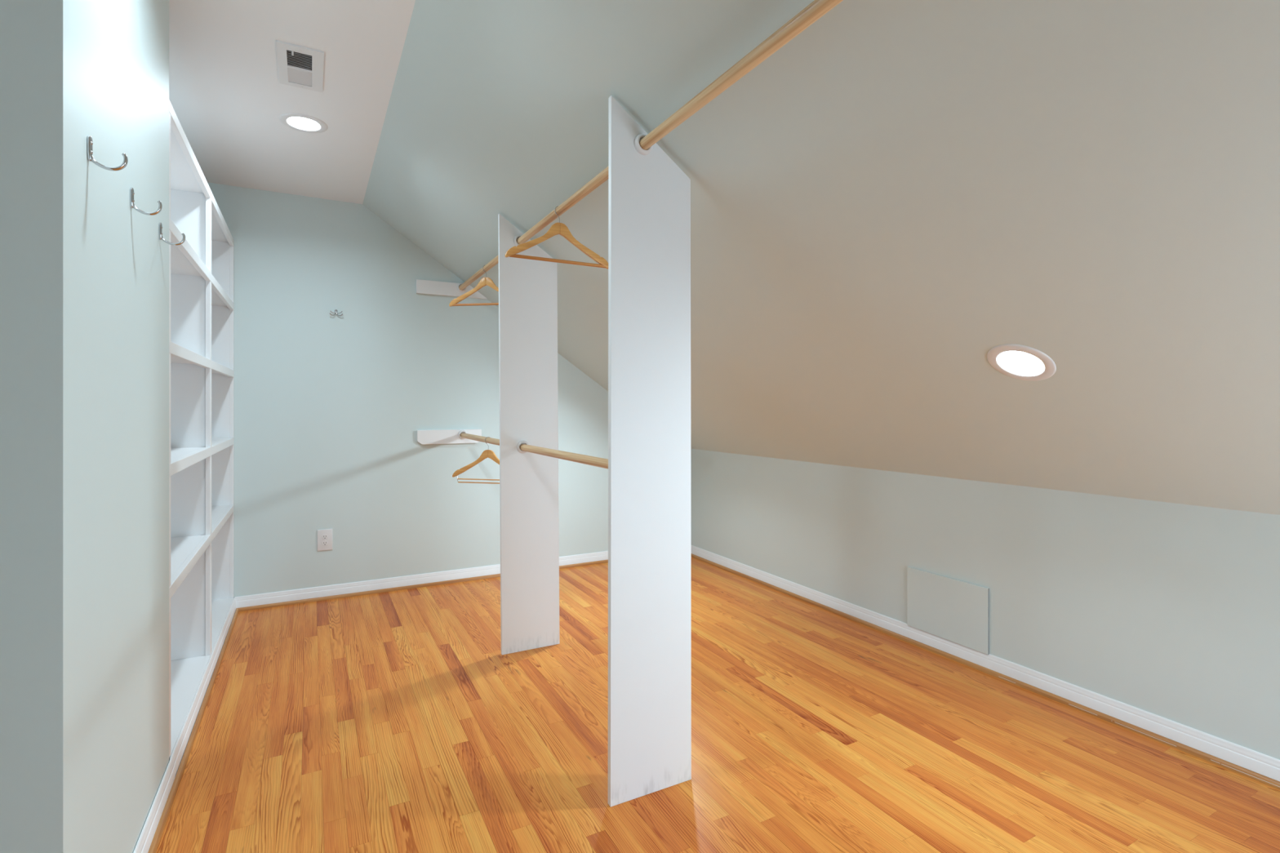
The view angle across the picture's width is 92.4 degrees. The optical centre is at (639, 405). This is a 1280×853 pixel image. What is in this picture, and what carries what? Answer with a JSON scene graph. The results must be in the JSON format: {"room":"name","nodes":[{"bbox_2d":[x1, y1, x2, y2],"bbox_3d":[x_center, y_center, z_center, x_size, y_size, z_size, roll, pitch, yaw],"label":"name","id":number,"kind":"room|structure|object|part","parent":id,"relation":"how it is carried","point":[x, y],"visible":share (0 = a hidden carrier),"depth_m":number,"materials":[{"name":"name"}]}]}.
{"room":"walk-in closet","nodes":[
{"label":"walk-in closet","id":0,"kind":"room"},
{"bbox_2d":[0,0,168,852],"bbox_3d":[-2.267,-0.054,2.017,1.315,2.478,2.821,0,0,-28],"label":"wall","id":1,"kind":"structure","parent":0,"point":[84,273],"depth_m":1.16,"materials":[{"name":"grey paint"}]},
{"bbox_2d":[86,135,128,170],"bbox_3d":[-1.059,-0.501,1.222,0.061,0.062,0.017,0,0,-28],"label":"coat hook","id":2,"kind":"object","parent":1,"relation":"attached to","point":[90,157],"visible":1,"depth_m":1.21,"materials":[{"name":"silver metal"}]},
{"bbox_3d":[-1.084,-0.507,1.209,0.005,0.050,0.017,0,0,-28],"label":"plate","id":3,"kind":"part","parent":2,"relation":"part of","materials":[{"name":"silver metal"}]},
{"bbox_3d":[-1.059,-0.489,1.222,0.061,0.039,0.013,0,0,-28],"label":"arm","id":4,"kind":"part","parent":2,"relation":"part of","materials":[{"name":"silver metal"}]},
{"bbox_2d":[129,186,162,215],"bbox_3d":[-1.213,-0.501,1.509,0.061,0.062,0.017,0,0,-28],"label":"coat hook","id":5,"kind":"object","parent":1,"relation":"attached to","point":[131,189],"visible":1,"depth_m":1.50,"materials":[{"name":"silver metal"}]},
{"bbox_3d":[-1.238,-0.507,1.495,0.005,0.050,0.017,0,0,-28],"label":"plate","id":6,"kind":"part","parent":5,"relation":"part of","materials":[{"name":"silver metal"}]},
{"bbox_3d":[-1.213,-0.489,1.509,0.061,0.039,0.013,0,0,-28],"label":"arm","id":7,"kind":"part","parent":5,"relation":"part of","materials":[{"name":"silver metal"}]},
{"bbox_2d":[159,222,185,245],"bbox_3d":[-1.366,-0.501,1.794,0.061,0.062,0.017,0,0,-28],"label":"coat hook","id":8,"kind":"object","parent":1,"relation":"attached to","point":[161,237],"visible":1,"depth_m":1.79,"materials":[{"name":"silver metal"}]},
{"bbox_3d":[-1.391,-0.507,1.781,0.005,0.050,0.017,0,0,-28],"label":"plate","id":9,"kind":"part","parent":8,"relation":"part of","materials":[{"name":"silver metal"}]},
{"bbox_3d":[-1.366,-0.489,1.794,0.061,0.039,0.013,0,0,-28],"label":"arm","id":10,"kind":"part","parent":8,"relation":"part of","materials":[{"name":"silver metal"}]},
{"bbox_2d":[133,596,236,852],"bbox_3d":[-1.667,1.139,2.304,0.014,0.081,2.780,0,0,-28],"label":"baseboard","id":11,"kind":"structure","parent":1,"relation":"attached to","point":[180,748],"depth_m":2.01,"materials":[{"name":"white paint"}]},
{"bbox_2d":[147,608,239,852],"bbox_3d":[-1.653,1.171,2.306,0.012,0.019,2.769,0,0,-28],"label":"trim","id":12,"kind":"structure","parent":1,"relation":"attached to","point":[156,840],"depth_m":2.06,"materials":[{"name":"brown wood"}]},
{"bbox_2d":[168,0,415,204],"bbox_3d":[-1.378,-1.263,0.968,2.089,0.001,5.610,0,0,-28],"label":"ceiling","id":13,"kind":"structure","parent":0,"point":[227,96],"depth_m":2.44,"materials":[{"name":"paint"}]},
{"bbox_2d":[275,40,324,92],"bbox_3d":[-1.265,-1.290,2.290,0.149,0.086,0.312,0,0,-28],"label":"ceiling vent","id":14,"kind":"object","parent":13,"relation":"in","point":[299,66],"visible":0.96,"depth_m":2.31,"materials":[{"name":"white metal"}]},
{"bbox_2d":[279,112,328,133],"bbox_3d":[-1.501,-1.295,2.741,0.191,0.075,0.191,0,0,-28],"label":"recessed light","id":15,"kind":"object","parent":13,"relation":"in","point":[299,122],"visible":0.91,"depth_m":2.76,"materials":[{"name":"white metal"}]},
{"bbox_2d":[207,182,608,598],"bbox_3d":[-1.179,-0.069,4.202,3.600,2.508,0.100,0,0,-28],"label":"wall","id":16,"kind":"structure","parent":0,"point":[329,411],"depth_m":3.84,"materials":[{"name":"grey paint"}]},
{"bbox_2d":[317,528,332,551],"bbox_3d":[-1.921,0.819,3.742,0.083,0.129,0.008,0,0,-28],"label":"wall outlet","id":17,"kind":"object","parent":16,"relation":"attached to","point":[324,536],"visible":1,"depth_m":3.74,"materials":[{"name":"white plastic"}]},
{"bbox_2d":[321,541,328,546],"bbox_3d":[-1.920,0.838,3.740,0.034,0.028,0.003,0,0,-28],"label":"receptacle","id":18,"kind":"object","parent":17,"relation":"attached to","point":[323,543],"depth_m":3.74,"materials":[{"name":"grey plastic"}]},
{"bbox_2d":[321,534,328,539],"bbox_3d":[-1.920,0.799,3.740,0.034,0.028,0.003,0,0,-28],"label":"receptacle","id":19,"kind":"object","parent":17,"relation":"attached to","point":[323,536],"depth_m":3.74,"materials":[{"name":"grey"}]},
{"bbox_2d":[328,309,342,315],"bbox_3d":[-1.861,-0.572,3.761,0.078,0.042,0.032,0,0,-28],"label":"double hook","id":20,"kind":"object","parent":16,"relation":"attached to","point":[335,310],"visible":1,"depth_m":3.76,"materials":[{"name":"silver metal"}]},
{"bbox_2d":[235,551,608,608],"bbox_3d":[-0.992,1.139,4.239,3.035,0.081,0.012,0,0,-28],"label":"baseboard","id":21,"kind":"structure","parent":16,"relation":"attached to","point":[381,584],"depth_m":3.89,"materials":[{"name":"white paint"}]},
{"bbox_2d":[235,560,608,611],"bbox_3d":[-0.986,1.171,4.229,3.011,0.019,0.012,0,0,-28],"label":"trim","id":22,"kind":"structure","parent":16,"relation":"attached to","point":[390,589],"depth_m":3.88,"materials":[{"name":"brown wood"}]},
{"bbox_2d":[417,429,481,444],"bbox_3d":[-1.262,0.205,4.082,0.416,0.093,0.032,0,0,-28],"label":"rod bracket","id":23,"kind":"object","parent":16,"relation":"attached to","point":[445,436],"visible":0.8,"depth_m":4.07,"materials":[{"name":"white paint"}]},
{"bbox_2d":[457,430,466,439],"bbox_3d":[-1.186,0.194,4.113,0.062,0.062,0.014,0,0,-28],"label":"socket","id":24,"kind":"object","parent":23,"relation":"attached to","point":[460,432],"depth_m":4.11,"materials":[{"name":"white plastic"}]},
{"bbox_2d":[460,432,499,445],"bbox_3d":[-0.881,0.198,3.544,0.033,0.033,1.302,0,0,-28],"label":"closet rod","id":25,"kind":"object","parent":23,"relation":"attached to","point":[480,438],"visible":0.68,"depth_m":3.62,"materials":[{"name":"brown wood"}]},
{"bbox_2d":[452,436,499,484],"bbox_3d":[-0.872,0.313,3.527,0.444,0.269,0.028,0,0,12],"label":"hanger","id":26,"kind":"object","parent":25,"relation":"hanging from","point":[488,453],"visible":0.73,"depth_m":3.53,"materials":[{"name":"brown wood"}]},
{"bbox_3d":[-0.981,0.334,3.550,0.222,0.162,0.015,0,0,12],"label":"arm","id":27,"kind":"part","parent":26,"relation":"part of","materials":[{"name":"brown wood"}]},
{"bbox_3d":[-0.763,0.334,3.505,0.222,0.162,0.015,0,0,12],"label":"arm","id":28,"kind":"part","parent":26,"relation":"part of","materials":[{"name":"brown wood"}]},
{"bbox_2d":[416,279,487,299],"bbox_3d":[-1.246,-0.778,4.091,0.462,0.092,0.032,0,0,-28],"label":"rod bracket","id":29,"kind":"object","parent":16,"relation":"attached to","point":[423,286],"visible":0.8,"depth_m":4.06,"materials":[{"name":"white paint"}]},
{"bbox_2d":[457,283,466,292],"bbox_3d":[-1.193,-0.793,4.109,0.062,0.062,0.014,0,0,-28],"label":"socket","id":30,"kind":"object","parent":29,"relation":"attached to","point":[458,284],"depth_m":4.10,"materials":[{"name":"white plastic"}]},
{"bbox_2d":[458,254,498,290],"bbox_3d":[-0.891,-0.789,3.539,0.033,0.033,1.302,0,0,-28],"label":"closet rod","id":31,"kind":"object","parent":29,"relation":"attached to","point":[492,263],"visible":0.62,"depth_m":3.61,"materials":[{"name":"brown wood"}]},
{"bbox_2d":[448,265,498,306],"bbox_3d":[-0.882,-0.692,3.522,0.444,0.234,0.026,0,0,8],"label":"hanger","id":32,"kind":"object","parent":31,"relation":"hanging from","point":[486,281],"visible":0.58,"depth_m":3.52,"materials":[{"name":"brown wood"}]},
{"bbox_3d":[-0.992,-0.656,3.537,0.222,0.162,0.015,0,0,8],"label":"arm","id":33,"kind":"part","parent":32,"relation":"part of","materials":[{"name":"brown wood"}]},
{"bbox_3d":[-0.772,-0.656,3.507,0.222,0.162,0.015,0,0,8],"label":"arm","id":34,"kind":"part","parent":32,"relation":"part of","materials":[{"name":"brown wood"}]},
{"bbox_2d":[155,556,1279,852],"bbox_3d":[-0.294,1.220,1.551,4.550,0.080,5.610,0,0,-28],"label":"floor","id":35,"kind":"structure","parent":0,"point":[393,722],"depth_m":2.07,"materials":[{"name":"brown wood"}]},
{"bbox_2d":[168,99,234,761],"bbox_3d":[-2.036,0.114,2.638,0.320,2.131,1.838,0,0,-28],"label":"shelf unit","id":36,"kind":"object","parent":35,"relation":"on","point":[202,305],"visible":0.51,"depth_m":2.67,"materials":[{"name":"white paint"}]},
{"bbox_3d":[-1.826,-0.193,2.233,0.295,0.019,0.888,0,0,-28],"label":"shelf","id":37,"kind":"part","parent":36,"relation":"part of","materials":[{"name":"white paint"}]},
{"bbox_3d":[-1.826,-0.577,2.233,0.295,0.019,0.888,0,0,-28],"label":"shelf","id":38,"kind":"part","parent":36,"relation":"part of","materials":[{"name":"white paint"}]},
{"bbox_3d":[-1.826,0.192,2.233,0.295,0.019,0.888,0,0,-28],"label":"shelf","id":39,"kind":"part","parent":36,"relation":"part of","materials":[{"name":"white paint"}]},
{"bbox_3d":[-1.826,0.576,2.233,0.295,0.019,0.888,0,0,-28],"label":"shelf","id":40,"kind":"part","parent":36,"relation":"part of","materials":[{"name":"white paint"}]},
{"bbox_3d":[-2.041,-0.942,2.635,0.295,0.019,1.800,0,0,-28],"label":"panel","id":41,"kind":"part","parent":36,"relation":"part of","materials":[{"name":"white paint"}]},
{"bbox_3d":[-2.033,1.105,2.639,0.314,0.019,1.800,0,0,-28],"label":"panel","id":42,"kind":"part","parent":36,"relation":"part of","materials":[{"name":"white paint"}]},
{"bbox_3d":[-1.903,-0.932,2.709,0.019,0.038,1.836,0,0,-28],"label":"shelf rail","id":43,"kind":"part","parent":36,"relation":"part of","materials":[{"name":"white paint"}]},
{"bbox_3d":[-1.903,-0.567,2.709,0.019,0.038,1.836,0,0,-28],"label":"shelf rail","id":44,"kind":"part","parent":36,"relation":"part of","materials":[{"name":"white paint"}]},
{"bbox_3d":[-1.903,-0.183,2.709,0.019,0.038,1.836,0,0,-28],"label":"shelf rail","id":45,"kind":"part","parent":36,"relation":"part of","materials":[{"name":"white paint"}]},
{"bbox_3d":[-1.903,0.201,2.709,0.019,0.038,1.836,0,0,-28],"label":"shelf rail","id":46,"kind":"part","parent":36,"relation":"part of","materials":[{"name":"white paint"}]},
{"bbox_3d":[-1.903,0.585,2.709,0.019,0.038,1.836,0,0,-28],"label":"shelf rail","id":47,"kind":"part","parent":36,"relation":"part of","materials":[{"name":"white paint"}]},
{"bbox_3d":[-2.256,-0.577,3.034,0.295,0.019,0.892,0,0,-28],"label":"shelf","id":48,"kind":"part","parent":36,"relation":"part of","materials":[{"name":"white paint"}]},
{"bbox_3d":[-2.256,0.192,3.034,0.295,0.019,0.892,0,0,-28],"label":"shelf","id":49,"kind":"part","parent":36,"relation":"part of","materials":[{"name":"white paint"}]},
{"bbox_3d":[-2.256,0.576,3.034,0.295,0.019,0.892,0,0,-28],"label":"shelf","id":50,"kind":"part","parent":36,"relation":"part of","materials":[{"name":"white paint"}]},
{"bbox_3d":[-2.474,0.115,3.434,0.301,2.131,0.019,0,0,-28],"label":"panel","id":51,"kind":"part","parent":36,"relation":"part of","materials":[{"name":"white paint"}]},
{"bbox_2d":[497,213,559,654],"bbox_3d":[-0.536,0.136,2.978,0.303,2.088,0.046,0,0,-28],"label":"divider panel","id":52,"kind":"object","parent":35,"relation":"on","point":[528,288],"visible":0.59,"depth_m":2.96,"materials":[{"name":"white paint"}]},
{"bbox_2d":[513,235,526,246],"bbox_3d":[-0.574,-0.789,2.940,0.062,0.062,0.014,0,0,-28],"label":"socket","id":53,"kind":"object","parent":52,"relation":"attached to","point":[515,237],"depth_m":2.93,"materials":[{"name":"white plastic"}]},
{"bbox_2d":[516,440,528,453],"bbox_3d":[-0.560,0.198,2.947,0.062,0.062,0.014,0,0,-28],"label":"socket","id":54,"kind":"object","parent":52,"relation":"attached to","point":[518,442],"depth_m":2.94,"materials":[{"name":"white plastic"}]},
{"bbox_2d":[608,95,691,807],"bbox_3d":[0.033,0.133,1.879,0.283,2.094,0.046,0,0,-28],"label":"divider panel","id":55,"kind":"object","parent":35,"relation":"on","point":[650,547],"visible":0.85,"depth_m":1.86,"materials":[{"name":"white paint"}]},
{"bbox_2d":[516,166,608,244],"bbox_3d":[-0.288,-0.787,2.409,0.033,0.033,1.217,0,0,-28],"label":"closet rod","id":56,"kind":"object","parent":55,"relation":"attached to","point":[602,176],"visible":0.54,"depth_m":2.37,"materials":[{"name":"brown wood"}]},
{"bbox_2d":[504,205,608,269],"bbox_3d":[-0.325,-0.691,2.476,0.444,0.232,0.015,0,0,-28],"label":"hanger","id":57,"kind":"object","parent":56,"relation":"hanging from","point":[556,228],"visible":0.88,"depth_m":2.47,"materials":[{"name":"brown wood"}]},
{"bbox_3d":[-0.422,-0.656,2.424,0.222,0.162,0.015,0,0,-28],"label":"arm","id":58,"kind":"part","parent":57,"relation":"part of","materials":[{"name":"brown wood"}]},
{"bbox_3d":[-0.227,-0.656,2.529,0.222,0.162,0.015,0,0,-28],"label":"arm","id":59,"kind":"part","parent":57,"relation":"part of","materials":[{"name":"brown wood"}]},
{"bbox_2d":[520,444,608,468],"bbox_3d":[-0.275,0.200,2.416,0.033,0.033,1.217,0,0,-28],"label":"closet rod","id":60,"kind":"object","parent":55,"relation":"attached to","point":[583,459],"visible":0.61,"depth_m":2.40,"materials":[{"name":"brown wood"}]},
{"bbox_2d":[634,133,653,155],"bbox_3d":[0.012,-0.789,1.849,0.062,0.062,0.014,0,0,-28],"label":"socket","id":61,"kind":"object","parent":55,"relation":"attached to","point":[638,150],"depth_m":1.84,"materials":[{"name":"white plastic"}]},
{"bbox_2d":[639,0,843,150],"bbox_3d":[0.679,-0.787,0.608,0.033,0.033,2.829,0,0,-28],"label":"closet rod","id":62,"kind":"object","parent":55,"relation":"attached to","point":[815,10],"visible":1,"depth_m":1.40,"materials":[{"name":"brown wood"}]},
{"bbox_2d":[362,0,1279,515],"bbox_3d":[0.626,-0.428,2.045,2.461,1.670,5.610,0,0,-28],"label":"sloped ceiling","id":63,"kind":"structure","parent":0,"point":[900,193],"depth_m":1.71,"materials":[{"name":"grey paint"}]},
{"bbox_2d":[986,344,1056,381],"bbox_3d":[1.194,-0.155,1.918,0.174,0.150,0.191,0,0,-28],"label":"recessed light","id":64,"kind":"object","parent":63,"relation":"in","point":[1019,362],"visible":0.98,"depth_m":1.93,"materials":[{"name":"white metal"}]},
{"bbox_2d":[690,448,1279,759],"bbox_3d":[1.666,0.762,2.604,0.100,0.846,5.610,0,0,-28],"label":"wall","id":65,"kind":"structure","parent":0,"point":[1168,611],"depth_m":2.47,"materials":[{"name":"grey paint"}]},
{"bbox_2d":[906,566,989,654],"bbox_3d":[1.444,0.955,2.900,0.011,0.294,0.418,0,0,-28],"label":"access panel","id":66,"kind":"object","parent":65,"relation":"attached to","point":[955,611],"visible":1,"depth_m":2.88,"materials":[{"name":"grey paint"}]},
{"bbox_2d":[691,545,1279,782],"bbox_3d":[1.617,1.139,2.577,0.012,0.081,5.409,0,0,-28],"label":"baseboard","id":67,"kind":"structure","parent":65,"relation":"attached to","point":[1264,765],"depth_m":2.49,"materials":[{"name":"white paint"}]},
{"bbox_2d":[691,553,1279,789],"bbox_3d":[1.609,1.171,2.566,0.012,0.019,5.398,0,0,-28],"label":"trim","id":68,"kind":"structure","parent":65,"relation":"attached to","point":[1271,782],"depth_m":2.49,"materials":[{"name":"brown wood"}]}
]}

